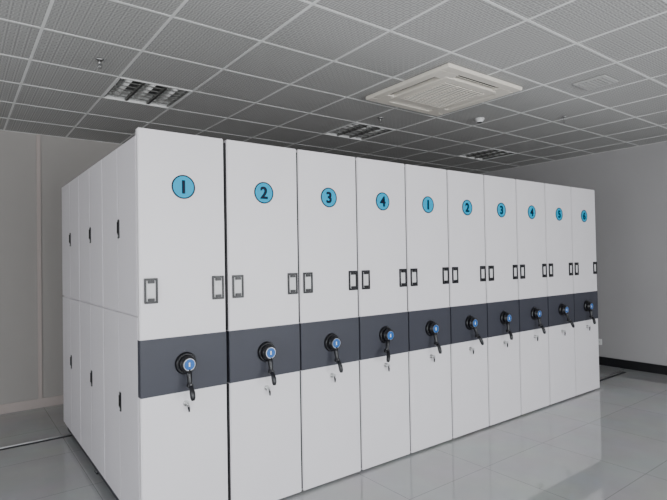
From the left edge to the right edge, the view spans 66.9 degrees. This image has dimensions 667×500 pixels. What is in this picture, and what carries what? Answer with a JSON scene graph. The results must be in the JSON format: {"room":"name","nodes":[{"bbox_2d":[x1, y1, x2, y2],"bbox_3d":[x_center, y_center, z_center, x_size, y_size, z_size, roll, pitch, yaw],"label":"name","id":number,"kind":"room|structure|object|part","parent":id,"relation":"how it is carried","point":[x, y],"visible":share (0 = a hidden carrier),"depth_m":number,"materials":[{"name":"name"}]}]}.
{"room":"archive storage room","nodes":[
{"label":"archive storage room","id":0,"kind":"room"},
{"bbox_2d":[0,130,122,404],"bbox_3d":[-2.274,0.074,6.550,11.050,3.355,0.200,0,-1,-37],"label":"wall","id":1,"kind":"structure","parent":0,"point":[63,160],"depth_m":5.61,"materials":[{"name":"beige paint"}]},
{"bbox_2d":[0,395,63,413],"bbox_3d":[-2.186,1.699,6.434,10.638,0.100,0.012,0,-1,-37],"label":"baseboard","id":2,"kind":"structure","parent":1,"relation":"attached to","point":[55,400],"depth_m":5.57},
{"bbox_2d":[36,134,42,398],"bbox_3d":[-3.290,0.179,5.647,0.040,2.951,0.015,0,-1,-37],"label":"trim","id":3,"kind":"structure","parent":1,"relation":"attached to","point":[38,151],"depth_m":5.64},
{"bbox_2d":[0,0,666,173],"bbox_3d":[0.618,-1.425,2.701,10.650,0.015,9.500,0,-1,-37],"label":"ceiling","id":4,"kind":"structure","parent":0,"point":[279,73],"depth_m":3.87,"materials":[{"name":"tile"}]},
{"bbox_2d":[95,58,103,68],"bbox_3d":[-1.670,-1.329,3.604,0.060,0.061,0.060,0,-1,-37],"label":"sprinkler","id":5,"kind":"object","parent":4,"relation":"attached to","point":[99,60],"visible":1,"depth_m":3.60,"materials":[{"name":"metal"}]},
{"bbox_2d":[101,77,192,108],"bbox_3d":[-1.623,-1.399,4.380,0.600,0.106,0.600,0,-1,-37],"label":"recessed light","id":6,"kind":"object","parent":4,"relation":"in","point":[122,89],"visible":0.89,"depth_m":4.45,"materials":[{"name":"metal"}]},
{"bbox_2d":[324,122,395,140],"bbox_3d":[0.293,-1.409,5.824,0.600,0.106,0.600,0,-1,-37],"label":"recessed light","id":7,"kind":"object","parent":4,"relation":"in","point":[356,131],"visible":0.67,"depth_m":5.89,"materials":[{"name":"metal"}]},
{"bbox_2d":[366,63,521,115],"bbox_3d":[0.957,-1.370,4.445,0.960,0.047,0.960,0,-1,-37],"label":"air conditioner","id":8,"kind":"object","parent":4,"relation":"attached to","point":[449,87],"depth_m":4.33,"materials":[{"name":"white plastic"}]},
{"bbox_2d":[474,117,484,122],"bbox_3d":[1.544,-1.365,5.337,0.104,0.046,0.104,0,-1,-37],"label":"smoke detector","id":9,"kind":"object","parent":4,"relation":"attached to","point":[479,119],"visible":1,"depth_m":5.31,"materials":[{"name":"white plastic"}]},
{"bbox_2d":[457,149,517,160],"bbox_3d":[2.210,-1.419,7.269,0.600,0.106,0.600,0,-1,-37],"label":"recessed light","id":10,"kind":"object","parent":4,"relation":"in","point":[490,153],"visible":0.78,"depth_m":7.33,"materials":[{"name":"metal"}]},
{"bbox_2d":[573,75,618,89],"bbox_3d":[2.217,-1.412,4.268,0.260,0.013,0.260,0,-1,-37],"label":"ceiling vent plate","id":11,"kind":"object","parent":4,"relation":"attached to","point":[603,80],"depth_m":4.25,"materials":[{"name":"white metal"}]},
{"bbox_2d":[0,365,666,499],"bbox_3d":[0.675,1.708,2.648,11.050,0.150,9.900,0,-1,-37],"label":"floor","id":12,"kind":"structure","parent":0,"point":[608,441],"depth_m":3.99,"materials":[{"name":"tile"}]},
{"bbox_2d":[0,434,71,450],"bbox_3d":[-0.745,1.708,5.986,8.400,0.014,0.070,0,-1,-37],"label":"rail","id":13,"kind":"object","parent":12,"relation":"on","point":[65,435],"depth_m":4.51,"materials":[{"name":"metal"}]},
{"bbox_2d":[599,371,625,381],"bbox_3d":[1.371,1.652,4.889,6.340,0.014,0.070,0,-1,-37],"label":"rail","id":14,"kind":"object","parent":12,"relation":"on","point":[620,372],"visible":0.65,"depth_m":6.57,"materials":[{"name":"metal"}]},
{"bbox_2d":[62,127,227,499],"bbox_3d":[-1.597,0.508,3.929,0.532,2.346,2.613,0,-1,-37],"label":"tall cabinet","id":15,"kind":"object","parent":14,"relation":"on","point":[145,353],"visible":1,"depth_m":3.04,"materials":[{"name":"white metal"}]},
{"bbox_3d":[-1.640,0.525,3.995,0.490,2.316,2.455,0,-1,-37],"label":"shelving","id":16,"kind":"part","parent":15,"relation":"part of","materials":[{"name":"white metal"}]},
{"bbox_3d":[-0.888,0.479,2.997,0.521,2.345,0.050,0,-1,-37],"label":"panel","id":17,"kind":"part","parent":15,"relation":"part of","materials":[{"name":"white metal"}]},
{"bbox_3d":[-0.836,0.733,2.929,0.132,0.267,0.110,0,-1,-37],"label":"crank handle","id":18,"kind":"part","parent":15,"relation":"part of","materials":[{"name":"black plastic"}]},
{"bbox_2d":[223,140,301,499],"bbox_3d":[-1.164,0.506,4.256,0.528,2.346,2.613,0,-1,-37],"label":"tall cabinet","id":19,"kind":"object","parent":14,"relation":"on","point":[261,252],"visible":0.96,"depth_m":3.28,"materials":[{"name":"white metal"}]},
{"bbox_3d":[-0.404,0.730,3.254,0.132,0.267,0.110,0,-1,-37],"label":"crank handle","id":20,"kind":"part","parent":19,"relation":"part of","materials":[{"name":"black plastic"}]},
{"bbox_2d":[296,149,360,490],"bbox_3d":[-0.740,0.504,4.575,0.524,2.346,2.612,0,-1,-37],"label":"tall cabinet","id":21,"kind":"object","parent":14,"relation":"on","point":[325,182],"visible":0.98,"depth_m":3.60,"materials":[{"name":"white metal"}]},
{"bbox_3d":[0.020,0.728,3.574,0.132,0.267,0.110,0,-1,-37],"label":"crank handle","id":22,"kind":"part","parent":21,"relation":"part of","materials":[{"name":"black plastic"}]},
{"bbox_2d":[355,158,409,469],"bbox_3d":[-0.322,0.502,4.890,0.514,2.346,2.613,0,-1,-37],"label":"tall cabinet","id":23,"kind":"object","parent":14,"relation":"on","point":[380,185],"visible":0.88,"depth_m":3.92,"materials":[{"name":"white metal"}]},
{"bbox_3d":[0.433,0.721,3.885,0.144,0.258,0.110,0,-1,-37],"label":"crank handle","id":24,"kind":"part","parent":23,"relation":"part of","materials":[{"name":"black plastic"}]},
{"bbox_2d":[404,164,451,452],"bbox_3d":[0.091,0.500,5.202,0.511,2.346,2.613,0,-1,-37],"label":"tall cabinet","id":25,"kind":"object","parent":14,"relation":"on","point":[426,224],"visible":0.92,"depth_m":4.23,"materials":[{"name":"white metal"}]},
{"bbox_3d":[0.851,0.724,4.200,0.132,0.267,0.110,0,-1,-37],"label":"crank handle","id":26,"kind":"part","parent":25,"relation":"part of","materials":[{"name":"black plastic"}]},
{"bbox_2d":[446,170,488,437],"bbox_3d":[0.505,0.497,5.513,0.514,2.346,2.613,0,-1,-37],"label":"tall cabinet","id":27,"kind":"object","parent":14,"relation":"on","point":[465,192],"visible":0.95,"depth_m":4.54,"materials":[{"name":"white metal"}]},
{"bbox_3d":[1.264,0.719,4.511,0.132,0.263,0.110,0,-1,-37],"label":"crank handle","id":28,"kind":"part","parent":27,"relation":"part of","materials":[{"name":"black plastic"}]},
{"bbox_2d":[483,175,520,425],"bbox_3d":[0.918,0.495,5.824,0.511,2.346,2.613,0,-1,-37],"label":"tall cabinet","id":29,"kind":"object","parent":14,"relation":"on","point":[503,358],"visible":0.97,"depth_m":4.85,"materials":[{"name":"white metal"}]},
{"bbox_3d":[1.678,0.719,4.823,0.132,0.266,0.110,0,-1,-37],"label":"crank handle","id":30,"kind":"part","parent":29,"relation":"part of","materials":[{"name":"black plastic"}]},
{"bbox_2d":[515,179,549,414],"bbox_3d":[1.335,0.493,6.138,0.524,2.346,2.613,0,-1,-37],"label":"tall cabinet","id":31,"kind":"object","parent":14,"relation":"on","point":[530,197],"visible":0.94,"depth_m":5.17,"materials":[{"name":"white metal"}]},
{"bbox_3d":[2.095,0.717,5.137,0.132,0.267,0.110,0,-1,-37],"label":"crank handle","id":32,"kind":"part","parent":31,"relation":"part of","materials":[{"name":"black plastic"}]},
{"bbox_2d":[544,183,575,404],"bbox_3d":[1.761,0.491,6.459,0.534,2.346,2.613,0,-1,-37],"label":"tall cabinet","id":33,"kind":"object","parent":14,"relation":"on","point":[558,232],"visible":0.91,"depth_m":5.49,"materials":[{"name":"white metal"}]},
{"bbox_3d":[2.522,0.711,5.458,0.135,0.260,0.110,0,-1,-37],"label":"crank handle","id":34,"kind":"part","parent":33,"relation":"part of","materials":[{"name":"black plastic"}]},
{"bbox_2d":[570,187,599,395],"bbox_3d":[2.196,0.488,6.787,0.548,2.346,2.613,0,-1,-37],"label":"tall cabinet","id":35,"kind":"object","parent":14,"relation":"on","point":[584,262],"visible":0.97,"depth_m":5.82,"materials":[{"name":"white metal"}]},
{"bbox_3d":[2.956,0.712,5.786,0.132,0.267,0.110,0,-1,-37],"label":"crank handle","id":36,"kind":"part","parent":35,"relation":"part of","materials":[{"name":"black plastic"}]},
{"bbox_2d":[481,141,666,365],"bbox_3d":[4.976,-0.067,5.942,0.200,3.355,9.500,0,-1,-37],"label":"wall","id":37,"kind":"structure","parent":0,"point":[629,185],"depth_m":6.98,"materials":[{"name":"white paint"}]},
{"bbox_2d":[599,356,666,374],"bbox_3d":[4.921,1.551,5.851,0.012,0.120,9.500,0,-1,-37],"label":"baseboard","id":38,"kind":"structure","parent":37,"relation":"attached to","point":[626,364],"depth_m":6.92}
]}

